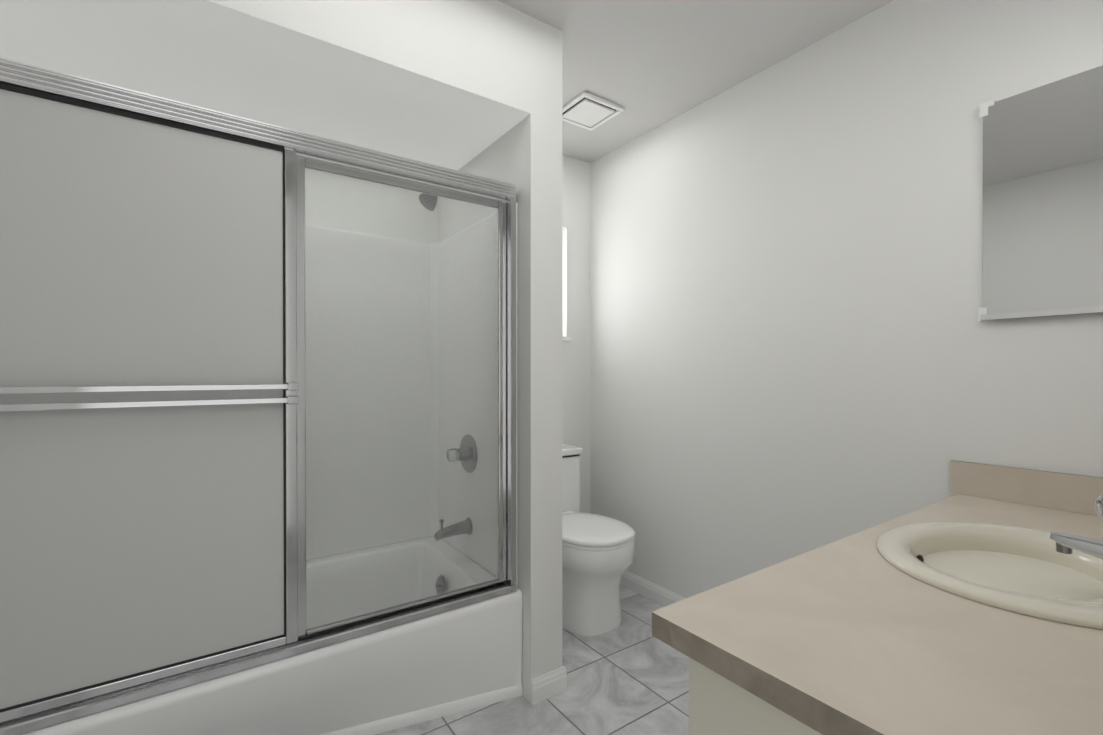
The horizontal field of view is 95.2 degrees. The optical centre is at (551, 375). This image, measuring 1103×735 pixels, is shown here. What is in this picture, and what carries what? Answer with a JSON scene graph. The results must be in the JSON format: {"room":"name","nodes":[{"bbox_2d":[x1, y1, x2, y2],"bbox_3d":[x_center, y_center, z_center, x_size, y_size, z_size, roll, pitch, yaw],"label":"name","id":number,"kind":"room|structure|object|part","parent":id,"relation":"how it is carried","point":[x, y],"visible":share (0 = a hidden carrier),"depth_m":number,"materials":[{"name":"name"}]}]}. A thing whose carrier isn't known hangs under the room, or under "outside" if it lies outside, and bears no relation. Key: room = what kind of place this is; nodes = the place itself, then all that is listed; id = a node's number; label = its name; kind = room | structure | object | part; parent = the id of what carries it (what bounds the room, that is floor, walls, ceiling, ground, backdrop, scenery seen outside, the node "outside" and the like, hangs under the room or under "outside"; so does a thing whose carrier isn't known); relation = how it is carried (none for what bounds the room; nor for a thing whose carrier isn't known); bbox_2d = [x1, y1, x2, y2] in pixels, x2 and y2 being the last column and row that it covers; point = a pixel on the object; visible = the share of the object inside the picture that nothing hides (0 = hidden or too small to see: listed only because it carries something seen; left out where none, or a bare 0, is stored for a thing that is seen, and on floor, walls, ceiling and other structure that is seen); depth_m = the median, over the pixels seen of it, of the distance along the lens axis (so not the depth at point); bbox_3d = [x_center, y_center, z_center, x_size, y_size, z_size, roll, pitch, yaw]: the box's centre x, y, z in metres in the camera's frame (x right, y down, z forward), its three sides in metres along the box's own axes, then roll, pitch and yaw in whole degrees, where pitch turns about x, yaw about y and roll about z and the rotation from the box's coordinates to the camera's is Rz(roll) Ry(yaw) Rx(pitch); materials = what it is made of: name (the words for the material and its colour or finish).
{"room":"bathroom","nodes":[
{"label":"bathroom","id":0,"kind":"room"},
{"bbox_2d":[0,0,530,170],"bbox_3d":[-0.940,-1.109,1.713,1.515,0.345,0.855,0,0,-35],"label":"soffit","id":1,"kind":"object","parent":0,"point":[445,83],"depth_m":1.57,"materials":[{"name":"white paint"}]},
{"bbox_2d":[305,155,589,512],"bbox_3d":[-0.819,-0.056,2.398,2.490,2.460,0.120,0,0,-35],"label":"wall","id":2,"kind":"structure","parent":0,"point":[576,300],"depth_m":2.97,"materials":[{"name":"white paint"}]},
{"bbox_2d":[562,336,570,340],"bbox_3d":[-0.168,-0.215,2.800,0.640,0.024,0.075,0,0,-35],"label":"window sill","id":3,"kind":"structure","parent":2,"relation":"attached to","point":[566,338],"depth_m":2.93,"materials":[{"name":"white"}]},
{"bbox_2d":[375,584,688,734],"bbox_3d":[0.016,1.231,1.208,2.730,0.100,3.040,0,0,-35],"label":"floor","id":4,"kind":"structure","parent":0,"point":[629,675],"depth_m":1.84,"materials":[{"name":"tile"}]},
{"bbox_2d":[20,193,522,734],"bbox_3d":[-0.955,0.171,1.742,1.511,2.013,0.800,0,0,-35],"label":"tub","id":5,"kind":"object","parent":4,"relation":"on","point":[460,659],"visible":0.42,"depth_m":2.14,"materials":[{"name":"white ceramic"}]},
{"bbox_2d":[0,198,515,734],"bbox_3d":[-0.749,0.075,1.446,1.473,1.438,0.058,0,0,-35],"label":"shower door frame","id":6,"kind":"structure","parent":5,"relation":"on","point":[68,712],"depth_m":1.58,"materials":[{"name":"silver metal"}]},
{"bbox_2d":[0,57,515,722],"bbox_3d":[-0.749,0.033,1.446,1.473,1.458,0.058,0,0,-35],"label":"shower door","id":7,"kind":"structure","parent":6,"relation":"attached to","point":[134,251],"depth_m":1.27,"materials":[{"name":"clear glass"}]},
{"bbox_3d":[-1.037,0.053,1.231,0.694,1.380,0.005,0,0,-35],"label":"glass","id":8,"kind":"part","parent":7,"relation":"part of","materials":[{"name":"grey glass"}]},
{"bbox_2d":[0,82,285,711],"bbox_3d":[-1.037,0.048,1.231,0.686,1.381,0.015,0,0,-35],"label":"door frame","id":9,"kind":"structure","parent":7,"relation":"attached to","point":[22,90],"depth_m":1.30,"materials":[{"name":"grey metal"}]},
{"bbox_3d":[-1.037,0.062,1.231,0.746,1.402,0.016,0,0,-35],"label":"frame","id":10,"kind":"part","parent":7,"relation":"part of","materials":[{"name":"silver metal"}]},
{"bbox_2d":[0,382,298,411],"bbox_3d":[-1.022,0.050,1.209,0.744,0.060,0.038,0,0,-35],"label":"door towel bar","id":11,"kind":"object","parent":7,"relation":"attached to","point":[288,386],"visible":0.98,"depth_m":1.21,"materials":[{"name":"silver metal"}]},
{"bbox_3d":[-0.459,0.059,1.662,0.702,1.402,0.016,0,0,-35],"label":"frame","id":12,"kind":"part","parent":7,"relation":"part of","materials":[{"name":"silver metal"}]},
{"bbox_3d":[-0.459,0.068,1.662,0.650,1.367,0.005,0,0,-35],"label":"glass","id":13,"kind":"part","parent":7,"relation":"part of","materials":[{"name":"clear glass"}]},
{"bbox_3d":[-0.472,0.875,2.095,0.042,0.080,0.080,0,0,-35],"label":"overflow plate","id":14,"kind":"part","parent":5,"relation":"part of","materials":[{"name":"silver metal"}]},
{"bbox_3d":[-0.418,0.336,2.129,0.048,0.059,0.062,0,0,-35],"label":"valve knob","id":15,"kind":"part","parent":5,"relation":"part of","materials":[{"name":"white plastic"}]},
{"bbox_3d":[-0.417,0.644,2.131,0.150,0.086,0.072,0,0,-35],"label":"spout","id":16,"kind":"part","parent":5,"relation":"part of","materials":[{"name":"silver metal"}]},
{"bbox_3d":[-0.377,0.336,2.157,0.052,0.164,0.164,0,0,-35],"label":"valve trim","id":17,"kind":"part","parent":5,"relation":"part of","materials":[{"name":"silver metal"}]},
{"bbox_2d":[438,17,561,702],"bbox_3d":[-0.262,-0.055,2.193,0.140,2.460,0.855,0,0,-35],"label":"wall pier","id":18,"kind":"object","parent":4,"relation":"on","point":[524,155],"visible":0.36,"depth_m":1.84,"materials":[{"name":"white paint"}]},
{"bbox_2d":[531,666,566,704],"bbox_3d":[-0.008,1.135,1.847,0.153,0.085,0.013,0,0,-35],"label":"baseboard","id":19,"kind":"structure","parent":18,"relation":"attached to","point":[548,685],"depth_m":1.84,"materials":[{"name":"white wood"}]},
{"bbox_2d":[562,444,634,635],"bbox_3d":[0.107,0.782,2.525,0.394,0.784,0.712,0,0,-35],"label":"toilet","id":20,"kind":"object","parent":4,"relation":"on","point":[598,554],"visible":0.42,"depth_m":2.29,"materials":[{"name":"white ceramic"}]},
{"bbox_3d":[-0.040,0.625,2.736,0.372,0.375,0.191,0,0,-35],"label":"tank","id":21,"kind":"part","parent":20,"relation":"part of","materials":[{"name":"white ceramic"}]},
{"bbox_3d":[-0.039,0.412,2.732,0.386,0.036,0.201,0,0,-35],"label":"tank lid","id":22,"kind":"part","parent":20,"relation":"part of","materials":[{"name":"white ceramic"}]},
{"bbox_3d":[0.166,0.742,2.442,0.394,0.047,0.509,0,0,-35],"label":"seat","id":23,"kind":"part","parent":20,"relation":"part of","materials":[{"name":"white plastic"}]},
{"bbox_2d":[689,660,811,734],"bbox_3d":[0.892,0.794,0.954,1.336,0.776,0.558,0,0,-35],"label":"bathroom vanity","id":24,"kind":"object","parent":4,"relation":"on","point":[715,707],"depth_m":0.71,"materials":[{"name":"beige wood"}]},
{"bbox_2d":[652,492,1102,734],"bbox_3d":[0.878,0.388,0.947,1.364,0.037,0.566,0,0,-35],"label":"countertop","id":25,"kind":"structure","parent":24,"relation":"on","point":[832,647],"depth_m":0.68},
{"bbox_2d":[820,504,1102,639],"bbox_3d":[0.933,0.447,0.975,0.568,0.185,0.502,0,0,-35],"label":"sink","id":26,"kind":"object","parent":25,"relation":"in","point":[998,561],"depth_m":1.05,"materials":[{"name":"beige ceramic"}]},
{"bbox_2d":[1044,528,1102,567],"bbox_3d":[0.990,0.314,0.894,0.159,0.086,0.145,0,0,-35],"label":"faucet","id":27,"kind":"object","parent":26,"relation":"on","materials":[{"name":"silver metal"}]},
{"bbox_2d":[498,0,892,162],"bbox_3d":[0.016,-1.329,1.194,2.730,0.100,3.040,0,0,-35],"label":"ceiling","id":28,"kind":"structure","parent":0,"point":[648,65],"depth_m":1.96,"materials":[{"name":"white paint"}]},
{"bbox_2d":[562,91,623,130],"bbox_3d":[0.177,-1.276,2.440,0.250,0.020,0.250,0,0,-35],"label":"ceiling vent","id":29,"kind":"object","parent":28,"relation":"in","point":[587,110],"visible":0.85,"depth_m":2.41,"materials":[{"name":"white plastic"}]},
{"bbox_2d":[590,0,1102,597],"bbox_3d":[1.086,-0.053,1.947,0.120,2.460,3.040,0,0,-35],"label":"wall","id":30,"kind":"structure","parent":0,"point":[798,346],"depth_m":1.92,"materials":[{"name":"white paint"}]},
{"bbox_2d":[620,570,685,606],"bbox_3d":[0.750,1.132,2.320,0.013,0.085,1.786,0,0,-35],"label":"baseboard","id":31,"kind":"structure","parent":30,"relation":"attached to","point":[650,590],"depth_m":2.65,"materials":[{"name":"white wood"}]},
{"bbox_2d":[950,460,1102,515],"bbox_3d":[1.424,0.317,1.340,0.018,0.099,0.588,0,0,-35],"label":"backsplash","id":32,"kind":"structure","parent":30,"relation":"attached to","point":[1070,492],"depth_m":1.42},
{"bbox_2d":[979,65,1102,320],"bbox_3d":[1.472,-0.489,1.267,0.020,0.652,0.619,0,0,-35],"label":"mirror","id":33,"kind":"object","parent":30,"relation":"attached to","point":[1042,200],"visible":0.96,"depth_m":1.40,"materials":[{"name":"silver mirror"}]}
]}

